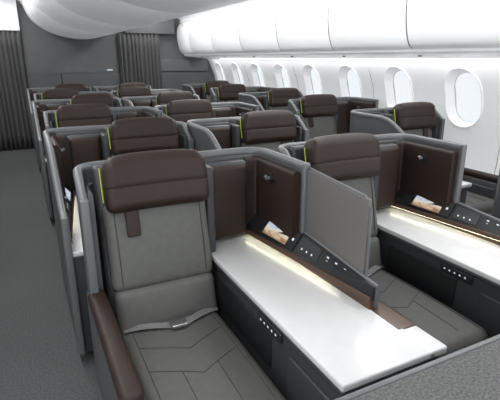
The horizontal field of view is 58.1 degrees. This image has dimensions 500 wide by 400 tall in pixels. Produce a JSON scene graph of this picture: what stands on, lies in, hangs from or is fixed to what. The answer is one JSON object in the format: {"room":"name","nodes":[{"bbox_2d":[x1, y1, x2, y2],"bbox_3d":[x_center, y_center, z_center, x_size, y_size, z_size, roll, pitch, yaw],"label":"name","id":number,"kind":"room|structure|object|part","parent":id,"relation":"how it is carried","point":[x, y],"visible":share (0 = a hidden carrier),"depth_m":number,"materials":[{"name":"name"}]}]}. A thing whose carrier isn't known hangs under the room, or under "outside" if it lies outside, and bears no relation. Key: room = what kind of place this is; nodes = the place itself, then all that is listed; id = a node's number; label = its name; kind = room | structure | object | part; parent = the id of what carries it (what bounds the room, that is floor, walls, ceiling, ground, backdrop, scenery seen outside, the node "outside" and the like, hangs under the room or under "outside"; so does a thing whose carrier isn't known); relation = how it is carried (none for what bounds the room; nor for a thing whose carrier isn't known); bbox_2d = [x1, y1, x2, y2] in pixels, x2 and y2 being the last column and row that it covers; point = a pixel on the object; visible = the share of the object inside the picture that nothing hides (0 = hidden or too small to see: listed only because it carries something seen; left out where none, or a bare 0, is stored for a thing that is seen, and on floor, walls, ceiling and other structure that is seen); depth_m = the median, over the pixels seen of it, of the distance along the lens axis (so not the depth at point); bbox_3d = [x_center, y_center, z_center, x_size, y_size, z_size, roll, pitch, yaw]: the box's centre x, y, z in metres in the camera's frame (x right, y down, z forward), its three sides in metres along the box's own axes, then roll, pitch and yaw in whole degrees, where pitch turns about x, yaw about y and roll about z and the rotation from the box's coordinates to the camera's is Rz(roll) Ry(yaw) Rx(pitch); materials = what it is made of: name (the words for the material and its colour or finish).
{"room":"aircraft cabin","nodes":[
{"label":"aircraft cabin","id":0,"kind":"room"},
{"bbox_2d":[0,148,102,399],"bbox_3d":[-0.890,0.296,4.315,5.600,0.060,10.600,-9,19,-25],"label":"floor","id":1,"kind":"structure","parent":0,"point":[40,359],"depth_m":2.97,"materials":[{"name":"carpet"}]},
{"bbox_2d":[26,84,92,169],"bbox_3d":[-2.785,-1.161,6.844,0.969,1.138,1.103,-9,19,-25],"label":"seat","id":2,"kind":"object","parent":1,"relation":"on","point":[79,87],"visible":0.17,"depth_m":6.92,"materials":[{"name":"grey plastic"}]},
{"bbox_2d":[33,88,115,99],"bbox_3d":[-2.222,-0.854,5.870,0.968,1.138,1.093,-9,19,-25],"label":"seat","id":3,"kind":"object","parent":1,"relation":"on","point":[60,93],"visible":0.11,"depth_m":5.93,"materials":[{"name":"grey leather"}]},
{"bbox_2d":[31,94,123,220],"bbox_3d":[-1.741,-0.531,4.847,0.969,1.138,1.103,-9,19,-25],"label":"seat","id":4,"kind":"object","parent":1,"relation":"on","point":[38,106],"visible":0.26,"depth_m":4.92,"materials":[{"name":"grey plastic"}]},
{"bbox_2d":[43,103,174,129],"bbox_3d":[-1.178,-0.224,3.873,0.968,1.138,1.093,-9,19,-25],"label":"seat","id":5,"kind":"object","parent":1,"relation":"on","point":[72,115],"visible":0.23,"depth_m":3.95,"materials":[{"name":"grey leather"}]},
{"bbox_2d":[42,117,193,356],"bbox_3d":[-0.697,0.099,2.849,0.969,1.138,1.103,-9,19,-25],"label":"seat","id":6,"kind":"object","parent":1,"relation":"on","point":[66,148],"visible":0.41,"depth_m":2.94,"materials":[{"name":"grey leather"}]},
{"bbox_2d":[92,82,151,91],"bbox_3d":[-1.926,-1.290,7.252,0.969,1.138,1.103,-9,19,-25],"label":"seat","id":7,"kind":"object","parent":1,"relation":"on","point":[127,84],"visible":0.09,"depth_m":7.41,"materials":[{"name":"grey leather"}]},
{"bbox_2d":[110,86,180,97],"bbox_3d":[-1.354,-0.984,6.283,0.968,1.138,1.093,-9,19,-25],"label":"seat","id":8,"kind":"object","parent":1,"relation":"on","point":[135,90],"visible":0.21,"depth_m":6.35,"materials":[{"name":"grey leather"}]},
{"bbox_2d":[121,91,199,106],"bbox_3d":[-0.882,-0.660,5.255,0.969,1.138,1.103,-9,19,-25],"label":"seat","id":9,"kind":"object","parent":1,"relation":"on","point":[163,98],"visible":0.16,"depth_m":5.39,"materials":[{"name":"grey leather"}]},
{"bbox_2d":[153,99,258,122],"bbox_3d":[-0.310,-0.354,4.286,0.968,1.138,1.093,-9,19,-25],"label":"seat","id":10,"kind":"object","parent":1,"relation":"on","point":[190,109],"visible":0.22,"depth_m":4.38,"materials":[{"name":"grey leather"}]},
{"bbox_2d":[182,80,231,100],"bbox_3d":[-0.566,-1.494,7.899,0.969,1.138,1.103,-9,19,-25],"label":"seat","id":11,"kind":"object","parent":1,"relation":"on","point":[202,90],"visible":0.2,"depth_m":8.03,"materials":[{"name":"grey leather"}]},
{"bbox_2d":[210,84,272,102],"bbox_3d":[-0.003,-1.187,6.926,0.968,1.138,1.093,-9,19,-25],"label":"seat","id":12,"kind":"object","parent":1,"relation":"on","point":[224,92],"visible":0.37,"depth_m":6.98,"materials":[{"name":"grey leather"}]},
{"bbox_2d":[186,110,308,151],"bbox_3d":[0.162,-0.030,3.258,0.969,1.138,1.103,-9,19,-25],"label":"seat","id":13,"kind":"object","parent":1,"relation":"on","point":[268,129],"visible":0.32,"depth_m":3.41,"materials":[{"name":"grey leather"}]},
{"bbox_2d":[73,147,446,399],"bbox_3d":[-0.081,0.425,1.813,1.005,1.138,1.258,-9,19,-25],"label":"seat","id":14,"kind":"object","parent":1,"relation":"on","point":[241,273],"visible":1,"depth_m":1.89,"materials":[{"name":"grey leather"}]},
{"bbox_3d":[-0.539,0.738,1.784,0.060,0.480,0.830,-9,19,-25],"label":"armrest panel","id":15,"kind":"part","parent":14,"relation":"part of","materials":[{"name":"brown leather"}]},
{"bbox_3d":[-0.433,0.180,2.089,0.495,0.711,0.210,-9,19,-25],"label":"frame","id":16,"kind":"part","parent":14,"relation":"part of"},
{"bbox_2d":[101,201,211,291],"bbox_3d":[-0.411,0.182,2.039,0.461,0.388,0.184,-9,19,-25],"label":"cushion","id":17,"kind":"object","parent":14,"relation":"on","point":[146,246],"depth_m":1.97,"materials":[{"name":"grey leather"}]},
{"bbox_2d":[113,272,216,334],"bbox_3d":[-0.379,0.472,2.059,0.457,0.231,0.161,-9,19,-25],"label":"lumbar cushion","id":18,"kind":"object","parent":14,"relation":"on","point":[135,307],"depth_m":1.99,"materials":[{"name":"grey leather"}]},
{"bbox_2d":[122,311,285,399],"bbox_3d":[-0.217,0.691,1.774,0.467,0.179,0.770,-9,19,-25],"label":"seat cushion","id":19,"kind":"object","parent":14,"relation":"on","point":[202,358],"depth_m":1.72,"materials":[{"name":"grey leather"}]},
{"bbox_3d":[-0.120,-0.002,2.274,0.216,0.393,0.060,-9,19,-25],"label":"literature pocket frame","id":20,"kind":"part","parent":14,"relation":"part of","materials":[{"name":"brown leather"}]},
{"bbox_3d":[-0.021,0.519,1.922,0.012,0.155,0.460,-9,19,-25],"label":"panel trim","id":21,"kind":"part","parent":14,"relation":"part of","materials":[{"name":"black plastic"}]},
{"bbox_3d":[0.101,-0.109,2.174,0.020,0.044,0.044,-9,19,-25],"label":"coat hook plate","id":22,"kind":"part","parent":14,"relation":"part of","materials":[{"name":"black plastic"}]},
{"bbox_3d":[0.207,0.263,2.025,0.009,0.023,0.876,-11,21,-32],"label":"ledge trim","id":23,"kind":"part","parent":14,"relation":"part of","materials":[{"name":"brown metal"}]},
{"bbox_3d":[0.197,0.789,1.547,0.014,0.425,0.260,-9,19,-25],"label":"cabinet door","id":24,"kind":"part","parent":14,"relation":"part of","materials":[{"name":"black plastic"}]},
{"bbox_3d":[0.352,0.083,1.868,0.014,0.349,0.410,-9,19,-25],"label":"divider panel","id":25,"kind":"part","parent":14,"relation":"part of","materials":[{"name":"grey plastic"}]},
{"bbox_3d":[0.357,0.081,1.858,0.012,0.358,0.422,-9,19,-25],"label":"divider frame","id":26,"kind":"part","parent":14,"relation":"part of","materials":[{"name":"grey plastic"}]},
{"bbox_3d":[0.370,0.286,1.807,0.029,0.056,0.260,-9,20,-26],"label":"service panel","id":27,"kind":"part","parent":14,"relation":"part of","materials":[{"name":"black plastic"}]},
{"bbox_2d":[238,88,303,110],"bbox_3d":[0.478,-0.864,5.902,0.969,1.138,1.103,-9,19,-25],"label":"seat","id":28,"kind":"object","parent":1,"relation":"on","point":[276,98],"visible":0.23,"depth_m":6.04,"materials":[{"name":"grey leather"}]},
{"bbox_2d":[288,94,378,138],"bbox_3d":[1.042,-0.557,4.928,0.968,1.138,1.093,-9,19,-25],"label":"seat","id":29,"kind":"object","parent":1,"relation":"on","point":[321,114],"visible":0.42,"depth_m":5.03,"materials":[{"name":"grey leather"}]},
{"bbox_2d":[277,133,499,357],"bbox_3d":[0.819,0.291,2.241,1.005,1.138,1.258,-9,19,-25],"label":"seat","id":30,"kind":"object","parent":1,"relation":"on","point":[434,257],"visible":0.56,"depth_m":2.37,"materials":[{"name":"grey leather"}]},
{"bbox_3d":[0.467,0.045,2.517,0.495,0.711,0.210,-9,19,-25],"label":"frame","id":31,"kind":"part","parent":30,"relation":"part of","materials":[{"name":"grey plastic"}]},
{"bbox_2d":[339,177,377,236],"bbox_3d":[0.489,0.048,2.466,0.461,0.388,0.184,-9,19,-25],"label":"cushion","id":32,"kind":"object","parent":30,"relation":"on","point":[366,185],"depth_m":2.48,"materials":[{"name":"grey leather"}]},
{"bbox_2d":[369,236,381,268],"bbox_3d":[0.520,0.338,2.487,0.457,0.231,0.161,-9,19,-25],"label":"lumbar cushion","id":33,"kind":"object","parent":30,"relation":"on","point":[375,256],"depth_m":2.50,"materials":[{"name":"grey leather"}]},
{"bbox_3d":[0.779,-0.137,2.701,0.216,0.393,0.060,-9,19,-25],"label":"literature pocket frame","id":34,"kind":"part","parent":30,"relation":"part of","materials":[{"name":"brown leather"}]},
{"bbox_3d":[0.879,0.384,2.350,0.012,0.155,0.460,-9,19,-25],"label":"panel trim","id":35,"kind":"part","parent":30,"relation":"part of","materials":[{"name":"black plastic"}]},
{"bbox_3d":[1.000,-0.244,2.602,0.020,0.044,0.044,-9,19,-25],"label":"coat hook plate","id":36,"kind":"part","parent":30,"relation":"part of","materials":[{"name":"black plastic"}]},
{"bbox_2d":[370,268,487,357],"bbox_3d":[0.683,0.556,2.202,0.467,0.179,0.770,-9,19,-25],"label":"seat cushion","id":37,"kind":"object","parent":30,"relation":"on","point":[443,323],"depth_m":2.04,"materials":[{"name":"grey leather"}]},
{"bbox_3d":[1.106,0.128,2.452,0.009,0.023,0.876,-11,21,-32],"label":"ledge trim","id":38,"kind":"part","parent":30,"relation":"part of","materials":[{"name":"brown metal"}]},
{"bbox_3d":[1.097,0.654,1.975,0.014,0.425,0.260,-9,19,-25],"label":"cabinet door","id":39,"kind":"part","parent":30,"relation":"part of","materials":[{"name":"black plastic"}]},
{"bbox_3d":[1.270,0.151,2.235,0.029,0.056,0.260,-9,20,-26],"label":"service panel","id":40,"kind":"part","parent":30,"relation":"part of","materials":[{"name":"black plastic"}]},
{"bbox_2d":[349,102,497,215],"bbox_3d":[1.522,-0.234,3.905,0.969,1.138,1.103,-9,19,-25],"label":"seat","id":41,"kind":"object","parent":1,"relation":"on","point":[478,189],"visible":0.34,"depth_m":3.95,"materials":[{"name":"grey leather"}]},
{"bbox_2d":[350,339,499,399],"bbox_3d":[0.984,0.790,1.270,1.570,0.770,0.465,-9,19,-25],"label":"wall","id":42,"kind":"structure","parent":1,"relation":"on","point":[474,374],"depth_m":1.09,"materials":[{"name":"grey fabric"}]},
{"bbox_2d":[334,334,499,399],"bbox_3d":[0.879,0.374,1.360,1.580,0.038,0.015,-9,19,-25],"label":"trim","id":43,"kind":"structure","parent":42,"relation":"attached to","point":[377,385],"depth_m":1.13,"materials":[{"name":"grey"}]},
{"bbox_2d":[492,170,499,218],"bbox_3d":[2.206,0.146,2.701,0.968,1.138,1.093,-9,19,-25],"label":"seat","id":44,"kind":"object","parent":1,"relation":"on","point":[496,207],"visible":0.05,"depth_m":2.89,"materials":[{"name":"grey plastic"}]},
{"bbox_2d":[16,0,219,85],"bbox_3d":[-3.143,-2.331,8.225,5.600,2.600,0.060,-9,19,-25],"label":"wall","id":45,"kind":"structure","parent":0,"point":[169,48],"depth_m":8.81,"materials":[{"name":"grey plastic"}]},
{"bbox_2d":[26,74,61,87],"bbox_3d":[-3.629,-1.616,8.109,0.560,1.265,0.070,-9,19,-25],"label":"panel","id":46,"kind":"object","parent":45,"relation":"attached to","point":[33,80],"visible":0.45,"depth_m":7.92,"materials":[{"name":"grey plastic"}]},
{"bbox_2d":[16,4,119,72],"bbox_3d":[-3.166,-2.829,7.974,1.600,1.100,0.060,-9,19,-25],"label":"wall","id":47,"kind":"structure","parent":45,"relation":"attached to","point":[44,51],"depth_m":7.95,"materials":[{"name":"grey plastic"}]},
{"bbox_2d":[0,0,19,30],"bbox_3d":[-4.300,-3.015,7.258,0.990,0.515,0.170,-9,19,-25],"label":"header","id":48,"kind":"object","parent":47,"relation":"attached to","point":[9,21],"visible":0.92,"depth_m":7.35,"materials":[{"name":"white plastic"}]},
{"bbox_2d":[0,31,34,150],"bbox_3d":[-4.175,-1.828,7.642,0.762,1.970,0.061,-9,19,-25],"label":"curtain","id":49,"kind":"object","parent":48,"relation":"hanging from","point":[16,132],"visible":0.98,"depth_m":7.72,"materials":[{"name":"fabric"}]},
{"bbox_2d":[61,73,120,86],"bbox_3d":[-2.908,-1.724,8.451,1.030,1.265,0.070,-9,19,-25],"label":"panel","id":50,"kind":"object","parent":45,"relation":"attached to","point":[87,79],"visible":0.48,"depth_m":8.27,"materials":[{"name":"grey plastic"}]},
{"bbox_2d":[26,72,119,73],"bbox_3d":[-3.152,-2.289,8.116,1.600,0.015,0.022,-9,19,-25],"label":"strip","id":51,"kind":"object","parent":50,"relation":"attached to","point":[86,72],"visible":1,"depth_m":8.06,"materials":[{"name":"grey plastic"}]},
{"bbox_2d":[123,19,174,34],"bbox_3d":[-1.897,-3.337,8.413,0.940,0.435,0.170,-9,19,-25],"label":"header","id":52,"kind":"object","parent":45,"relation":"attached to","point":[165,27],"visible":0.32,"depth_m":8.43,"materials":[{"name":"grey plastic"}]},
{"bbox_2d":[117,33,161,88],"bbox_3d":[-2.069,-2.143,8.643,0.787,1.970,0.062,-9,19,-25],"label":"curtain","id":53,"kind":"object","parent":52,"relation":"hanging from","point":[139,54],"visible":0.49,"depth_m":8.47,"materials":[{"name":"fabric"}]},
{"bbox_2d":[160,59,207,71],"bbox_3d":[-1.313,-2.692,8.986,0.980,0.230,0.060,-9,19,-25],"label":"panel","id":54,"kind":"object","parent":45,"relation":"attached to","point":[166,64],"visible":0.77,"depth_m":8.95,"materials":[{"name":"grey plastic"}]},
{"bbox_2d":[161,72,212,90],"bbox_3d":[-1.266,-1.970,9.232,1.080,1.265,0.070,-9,19,-25],"label":"panel","id":55,"kind":"object","parent":45,"relation":"attached to","point":[169,80],"visible":0.37,"depth_m":9.01,"materials":[{"name":"grey plastic"}]},
{"bbox_2d":[178,0,271,20],"bbox_3d":[0.430,-2.124,4.066,1.240,0.277,10.300,-9,19,-25],"label":"liner","id":56,"kind":"object","parent":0,"point":[249,2],"visible":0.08,"depth_m":6.82,"materials":[{"name":"white plastic"}]},
{"bbox_2d":[179,0,284,22],"bbox_3d":[1.168,-2.108,4.457,0.550,0.020,10.300,-9,19,-25],"label":"backing","id":57,"kind":"object","parent":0,"point":[272,1],"visible":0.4,"depth_m":6.54,"materials":[{"name":"white plastic"}]},
{"bbox_2d":[177,20,193,53],"bbox_3d":[-1.006,-3.077,8.562,0.587,0.580,0.682,-9,19,-25],"label":"bin","id":58,"kind":"object","parent":57,"relation":"attached to","point":[183,28],"visible":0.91,"depth_m":8.42,"materials":[{"name":"white plastic"}]},
{"bbox_2d":[188,16,216,53],"bbox_3d":[-0.620,-2.844,7.823,0.587,0.580,1.070,-9,19,-25],"label":"bin","id":59,"kind":"object","parent":57,"relation":"attached to","point":[199,29],"visible":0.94,"depth_m":7.66,"materials":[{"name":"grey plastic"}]},
{"bbox_2d":[210,9,244,53],"bbox_3d":[-0.146,-2.559,6.918,0.587,0.580,1.070,-9,19,-25],"label":"bin","id":60,"kind":"object","parent":57,"relation":"attached to","point":[224,33],"visible":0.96,"depth_m":6.75,"materials":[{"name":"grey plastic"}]},
{"bbox_2d":[238,1,282,52],"bbox_3d":[0.326,-2.274,6.014,0.587,0.580,1.070,-9,19,-25],"label":"bin","id":61,"kind":"object","parent":57,"relation":"attached to","point":[256,25],"visible":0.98,"depth_m":5.84,"materials":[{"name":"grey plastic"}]},
{"bbox_2d":[275,0,334,51],"bbox_3d":[0.799,-1.988,5.109,0.587,0.580,1.070,-9,19,-25],"label":"bin","id":62,"kind":"object","parent":57,"relation":"attached to","point":[301,25],"visible":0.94,"depth_m":4.95,"materials":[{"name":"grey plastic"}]},
{"bbox_2d":[328,0,411,50],"bbox_3d":[1.272,-1.703,4.204,0.587,0.580,1.070,-9,19,-25],"label":"bin","id":63,"kind":"object","parent":57,"relation":"attached to","point":[353,25],"visible":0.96,"depth_m":4.06,"materials":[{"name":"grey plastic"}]},
{"bbox_2d":[405,0,499,48],"bbox_3d":[1.745,-1.418,3.300,0.587,0.580,1.070,-9,19,-25],"label":"bin","id":64,"kind":"object","parent":57,"relation":"attached to","point":[430,24],"visible":1,"depth_m":3.28,"materials":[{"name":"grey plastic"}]},
{"bbox_2d":[208,59,499,175],"bbox_3d":[1.516,-0.805,5.163,0.269,1.530,11.021,-9,19,-25],"label":"wall","id":65,"kind":"structure","parent":0,"point":[432,81],"depth_m":4.55,"materials":[{"name":"white plastic"}]},
{"bbox_2d":[184,47,499,58],"bbox_3d":[1.208,-1.504,4.628,0.525,0.095,10.230,-9,19,-25],"label":"rail","id":66,"kind":"object","parent":65,"relation":"attached to","point":[452,53],"visible":0.93,"depth_m":4.30,"materials":[{"name":"white plastic"}]},
{"bbox_2d":[220,66,480,121],"bbox_3d":[1.661,-1.169,4.890,0.126,0.468,10.128,-9,19,-25],"label":"window panes","id":67,"kind":"structure","parent":65,"relation":"in","point":[467,90],"depth_m":4.83,"materials":[{"name":"white glass"}]},
{"bbox_3d":[-0.796,-2.014,3.460,1.660,0.020,10.300,-9,19,-25],"label":"backing","id":68,"kind":"object","parent":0,"visible":0},
{"bbox_2d":[21,0,97,38],"bbox_3d":[-2.909,-3.010,7.589,1.620,0.542,0.682,-9,19,-25],"label":"bin","id":69,"kind":"object","parent":68,"relation":"attached to","point":[37,23],"visible":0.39,"depth_m":7.41,"materials":[{"name":"white plastic"}]},
{"bbox_2d":[23,0,122,37],"bbox_3d":[-2.404,-2.705,6.622,1.620,0.542,1.598,-9,19,-25],"label":"bin","id":70,"kind":"object","parent":68,"relation":"attached to","point":[38,15],"visible":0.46,"depth_m":6.39,"materials":[{"name":"grey plastic"}]},
{"bbox_2d":[32,0,150,32],"bbox_3d":[-1.694,-2.278,5.265,1.620,0.542,1.598,-9,19,-25],"label":"bin","id":71,"kind":"object","parent":68,"relation":"attached to","point":[52,9],"visible":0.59,"depth_m":5.07,"materials":[{"name":"grey plastic"}]},
{"bbox_2d":[55,0,207,25],"bbox_3d":[-0.985,-1.850,3.908,1.620,0.542,1.598,-9,19,-25],"label":"bin","id":72,"kind":"object","parent":68,"relation":"attached to","point":[116,12],"visible":0.73,"depth_m":3.80,"materials":[{"name":"grey plastic"}]},
{"bbox_2d":[119,0,247,12],"bbox_3d":[-0.275,-1.422,2.551,1.620,0.542,1.598,-9,19,-25],"label":"bin","id":73,"kind":"object","parent":68,"relation":"attached to","point":[172,6],"visible":1,"depth_m":2.96,"materials":[{"name":"grey plastic"}]}
]}

